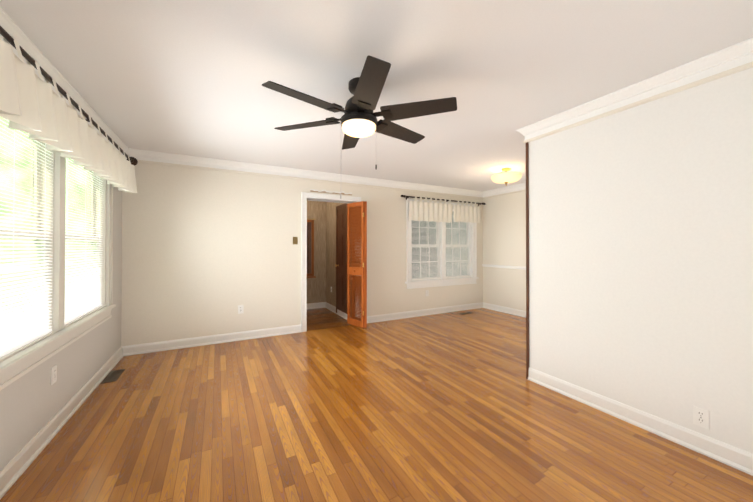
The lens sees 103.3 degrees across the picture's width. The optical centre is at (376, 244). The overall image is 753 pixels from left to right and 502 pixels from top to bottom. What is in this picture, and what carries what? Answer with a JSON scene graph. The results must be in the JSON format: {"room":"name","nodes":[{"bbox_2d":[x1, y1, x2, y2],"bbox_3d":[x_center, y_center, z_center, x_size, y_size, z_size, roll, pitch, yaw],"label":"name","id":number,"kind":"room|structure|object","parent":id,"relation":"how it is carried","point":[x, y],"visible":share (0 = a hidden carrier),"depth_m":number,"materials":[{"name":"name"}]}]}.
{"room":"living room","nodes":[
{"label":"living room","id":0,"kind":"room"},
{"bbox_2d":[0,187,121,470],"bbox_3d":[-1.849,0.070,1.202,0.140,2.440,5.440,0,0,-28],"label":"wall","id":1,"kind":"structure","parent":0,"point":[34,401],"depth_m":2.13,"materials":[{"name":"beige paint"}]},
{"bbox_2d":[0,118,102,356],"bbox_3d":[-2.317,-0.115,2.106,0.113,1.436,1.953,0,0,-28],"label":"window blinds","id":2,"kind":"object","parent":1,"relation":"in","point":[13,337],"depth_m":1.97,"materials":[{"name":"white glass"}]},
{"bbox_2d":[51,365,56,384],"bbox_3d":[-2.220,0.896,2.052,0.009,0.114,0.070,0,0,-28],"label":"electrical outlet","id":3,"kind":"object","parent":1,"relation":"attached to","point":[53,374],"visible":1,"depth_m":2.04,"materials":[{"name":"white plastic"}]},
{"bbox_2d":[0,141,115,390],"bbox_3d":[-2.304,-0.100,2.113,0.193,1.693,2.245,0,0,-28],"label":"window frame","id":4,"kind":"structure","parent":1,"relation":"attached to","point":[20,362],"depth_m":2.10,"materials":[{"name":"white wood"}]},
{"bbox_2d":[0,346,123,498],"bbox_3d":[-1.775,1.234,1.233,0.028,0.112,5.160,0,0,-28],"label":"baseboard","id":5,"kind":"structure","parent":1,"relation":"attached to","point":[19,463],"depth_m":1.98,"materials":[{"name":"white wood"}]},
{"bbox_2d":[0,7,127,158],"bbox_3d":[-1.737,-1.080,1.219,0.066,0.140,5.070,0,0,-28],"label":"crown molding","id":6,"kind":"structure","parent":1,"relation":"attached to","point":[6,22],"depth_m":1.93,"materials":[{"name":"white wood"}]},
{"bbox_2d":[0,26,137,192],"bbox_3d":[-2.144,-0.774,2.195,0.200,0.429,2.620,0,0,-28],"label":"valance","id":7,"kind":"object","parent":1,"relation":"attached to","point":[34,106],"visible":1,"depth_m":1.67,"materials":[{"name":"white fabric"}]},
{"bbox_2d":[121,162,482,345],"bbox_3d":[-0.346,0.097,5.004,6.090,2.440,0.142,0,0,-28],"label":"wall","id":8,"kind":"structure","parent":0,"point":[205,252],"depth_m":4.06,"materials":[{"name":"beige paint"}]},
{"bbox_2d":[124,324,301,355],"bbox_3d":[-2.047,1.254,3.995,2.086,0.112,0.028,0,0,-28],"label":"baseboard","id":9,"kind":"structure","parent":8,"relation":"attached to","point":[136,349],"depth_m":3.90,"materials":[{"name":"white wood"}]},
{"bbox_2d":[238,305,243,313],"bbox_3d":[-1.869,0.891,4.103,0.070,0.114,0.009,0,0,-28],"label":"electrical outlet","id":10,"kind":"object","parent":8,"relation":"attached to","point":[240,309],"visible":1,"depth_m":4.10,"materials":[{"name":"white plastic"}]},
{"bbox_2d":[293,237,297,243],"bbox_3d":[-1.214,-0.062,4.455,0.070,0.114,0.015,0,0,-28],"label":"light switch","id":11,"kind":"object","parent":8,"relation":"attached to","point":[295,240],"visible":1,"depth_m":4.46,"materials":[{"name":"gold metal"}]},
{"bbox_2d":[128,148,483,198],"bbox_3d":[-0.360,-1.054,4.890,5.950,0.140,0.066,0,0,-28],"label":"crown molding","id":12,"kind":"structure","parent":8,"relation":"attached to","point":[142,156],"depth_m":4.36,"materials":[{"name":"white wood"}]},
{"bbox_2d":[301,192,360,331],"bbox_3d":[-0.733,0.262,4.792,0.984,2.107,0.187,0,0,-28],"label":"door frame","id":13,"kind":"structure","parent":8,"relation":"attached to","point":[305,196],"depth_m":4.51,"materials":[{"name":"white wood"}]},
{"bbox_2d":[347,201,366,327],"bbox_3d":[-0.321,0.305,4.794,0.125,1.991,0.422,0,-1,-36],"label":"bifold door","id":14,"kind":"structure","parent":8,"relation":"in","point":[357,218],"depth_m":4.77,"materials":[{"name":"brown wood"}]},
{"bbox_2d":[367,302,483,322],"bbox_3d":[0.978,1.266,5.608,2.816,0.112,0.028,0,0,-28],"label":"baseboard","id":15,"kind":"structure","parent":8,"relation":"attached to","point":[408,314],"depth_m":5.53,"materials":[{"name":"white wood"}]},
{"bbox_2d":[412,209,470,279],"bbox_3d":[1.278,-0.028,5.859,1.498,1.376,0.113,0,0,-28],"label":"window","id":16,"kind":"structure","parent":8,"relation":"in","point":[461,263],"depth_m":5.79,"materials":[{"name":"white glass"}]},
{"bbox_2d":[405,199,477,288],"bbox_3d":[1.284,-0.013,5.848,1.790,1.633,0.188,0,0,-28],"label":"trim","id":17,"kind":"structure","parent":8,"relation":"attached to","point":[443,281],"depth_m":5.79,"materials":[{"name":"white wood"}]},
{"bbox_2d":[401,195,485,222],"bbox_3d":[1.349,-0.655,5.752,2.120,0.453,0.080,0,0,-28],"label":"valance","id":18,"kind":"object","parent":8,"relation":"attached to","point":[435,211],"visible":1,"depth_m":5.66,"materials":[{"name":"white fabric"}]},
{"bbox_2d":[307,200,325,303],"bbox_3d":[-1.770,0.105,6.048,2.040,2.440,0.140,0,0,-28],"label":"wall","id":19,"kind":"structure","parent":0,"point":[323,282],"depth_m":6.26,"materials":[{"name":"beige paint"}]},
{"bbox_2d":[307,219,315,277],"bbox_3d":[-1.539,0.069,6.040,0.620,1.212,0.088,0,0,-28],"label":"mirror","id":20,"kind":"object","parent":19,"relation":"attached to","point":[310,248],"visible":0.35,"depth_m":6.16,"materials":[{"name":"brown wood"}]},
{"bbox_2d":[307,302,324,308],"bbox_3d":[-1.788,1.268,5.935,1.630,0.112,0.028,0,0,-28],"label":"baseboard","id":21,"kind":"structure","parent":19,"relation":"attached to","point":[321,304],"depth_m":6.21,"materials":[{"name":"white wood"}]},
{"bbox_2d":[326,202,344,306],"bbox_3d":[-0.670,0.102,5.728,0.140,2.440,1.440,0,0,-28],"label":"wall","id":22,"kind":"structure","parent":0,"point":[330,206],"depth_m":6.04,"materials":[{"name":"beige paint"}]},
{"bbox_2d":[325,302,346,319],"bbox_3d":[-0.737,1.266,5.667,0.028,0.112,1.410,0,0,-28],"label":"baseboard","id":23,"kind":"structure","parent":22,"relation":"attached to","point":[330,307],"depth_m":5.78,"materials":[{"name":"white wood"}]},
{"bbox_2d":[335,203,351,316],"bbox_3d":[-0.617,0.287,5.393,0.077,2.055,0.780,0,0,-28],"label":"hall door","id":24,"kind":"structure","parent":22,"relation":"in","point":[341,258],"depth_m":5.47,"materials":[{"name":"brown wood"}]},
{"bbox_2d":[0,308,752,501],"bbox_3d":[0.462,1.355,3.331,6.230,0.100,7.040,0,0,-28],"label":"floor","id":25,"kind":"structure","parent":0,"point":[450,407],"depth_m":2.05,"materials":[{"name":"brown wood"}]},
{"bbox_2d":[101,369,124,383],"bbox_3d":[-2.606,1.298,2.953,0.110,0.008,0.320,0,0,-28],"label":"floor vent","id":26,"kind":"object","parent":25,"relation":"in","point":[113,376],"visible":1,"depth_m":2.93,"materials":[{"name":"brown metal"}]},
{"bbox_2d":[307,324,350,330],"bbox_3d":[-0.719,1.313,4.759,0.830,0.004,0.080,0,0,-28],"label":"threshold","id":27,"kind":"object","parent":25,"relation":"on","point":[328,327],"visible":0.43,"depth_m":4.72,"materials":[{"name":"brown wood"}]},
{"bbox_2d":[0,0,752,190],"bbox_3d":[0.462,-1.185,3.349,6.230,0.100,7.040,0,0,-28],"label":"ceiling","id":28,"kind":"structure","parent":0,"point":[187,77],"depth_m":1.88,"materials":[{"name":"paint"}]},
{"bbox_2d":[262,55,456,198],"bbox_3d":[-0.123,-0.729,2.094,1.314,0.831,1.305,0,0,-28],"label":"ceiling fan","id":29,"kind":"object","parent":28,"relation":"hanging from","point":[358,119],"visible":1,"depth_m":1.97,"materials":[{"name":"black metal"}]},
{"bbox_2d":[491,168,521,185],"bbox_3d":[1.919,-0.996,4.408,0.420,0.262,0.420,0,0,-28],"label":"ceiling light","id":30,"kind":"object","parent":28,"relation":"attached to","point":[506,177],"visible":1,"depth_m":4.29,"materials":[{"name":"beige glass"}]},
{"bbox_2d":[483,191,525,310],"bbox_3d":[3.172,0.095,4.729,0.140,2.440,3.940,0,0,-28],"label":"wall","id":31,"kind":"structure","parent":0,"point":[504,229],"depth_m":5.81,"materials":[{"name":"beige paint"}]},
{"bbox_2d":[482,264,525,269],"bbox_3d":[3.101,0.423,4.688,0.022,0.053,3.660,0,0,-28],"label":"trim","id":32,"kind":"structure","parent":31,"relation":"attached to","point":[504,266],"depth_m":5.82,"materials":[{"name":"white wood"}]},
{"bbox_2d":[484,303,525,317],"bbox_3d":[3.098,1.259,4.681,0.028,0.112,3.660,0,0,-28],"label":"baseboard","id":33,"kind":"structure","parent":31,"relation":"attached to","point":[503,309],"depth_m":5.77,"materials":[{"name":"white wood"}]},
{"bbox_2d":[484,183,525,198],"bbox_3d":[3.103,-1.055,4.649,0.066,0.140,3.570,0,0,-28],"label":"crown molding","id":34,"kind":"structure","parent":31,"relation":"attached to","point":[521,187],"depth_m":5.78,"materials":[{"name":"white wood"}]},
{"bbox_2d":[526,67,752,453],"bbox_3d":[2.123,0.074,1.829,0.156,2.440,2.530,0,0,-28],"label":"wall","id":35,"kind":"structure","parent":0,"point":[639,257],"depth_m":2.07,"materials":[{"name":"white paint"}]},
{"bbox_2d":[516,37,752,142],"bbox_3d":[2.013,-1.076,1.867,0.086,0.140,2.506,0,0,-28],"label":"crown molding","id":36,"kind":"structure","parent":35,"relation":"attached to","point":[732,59],"depth_m":2.05,"materials":[{"name":"white wood"}]},
{"bbox_2d":[528,367,752,475],"bbox_3d":[2.055,1.238,1.790,0.028,0.112,2.480,0,0,-28],"label":"baseboard","id":37,"kind":"structure","parent":35,"relation":"attached to","point":[742,460],"depth_m":2.05,"materials":[{"name":"white wood"}]},
{"bbox_2d":[693,406,709,429],"bbox_3d":[2.028,1.079,1.861,0.009,0.114,0.070,0,0,-28],"label":"outlet","id":38,"kind":"object","parent":35,"relation":"attached to","point":[701,417],"visible":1,"depth_m":1.86,"materials":[{"name":"white plastic"}]},
{"label":"outside","id":39,"kind":"structure","parent":0,"visible":0},
{"bbox_2d":[0,117,466,334],"bbox_3d":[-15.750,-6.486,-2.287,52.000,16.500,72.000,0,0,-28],"label":"window panes","id":40,"kind":"structure","parent":39,"point":[81,192],"depth_m":27.05,"materials":[{"name":"clear glass"}]}
]}

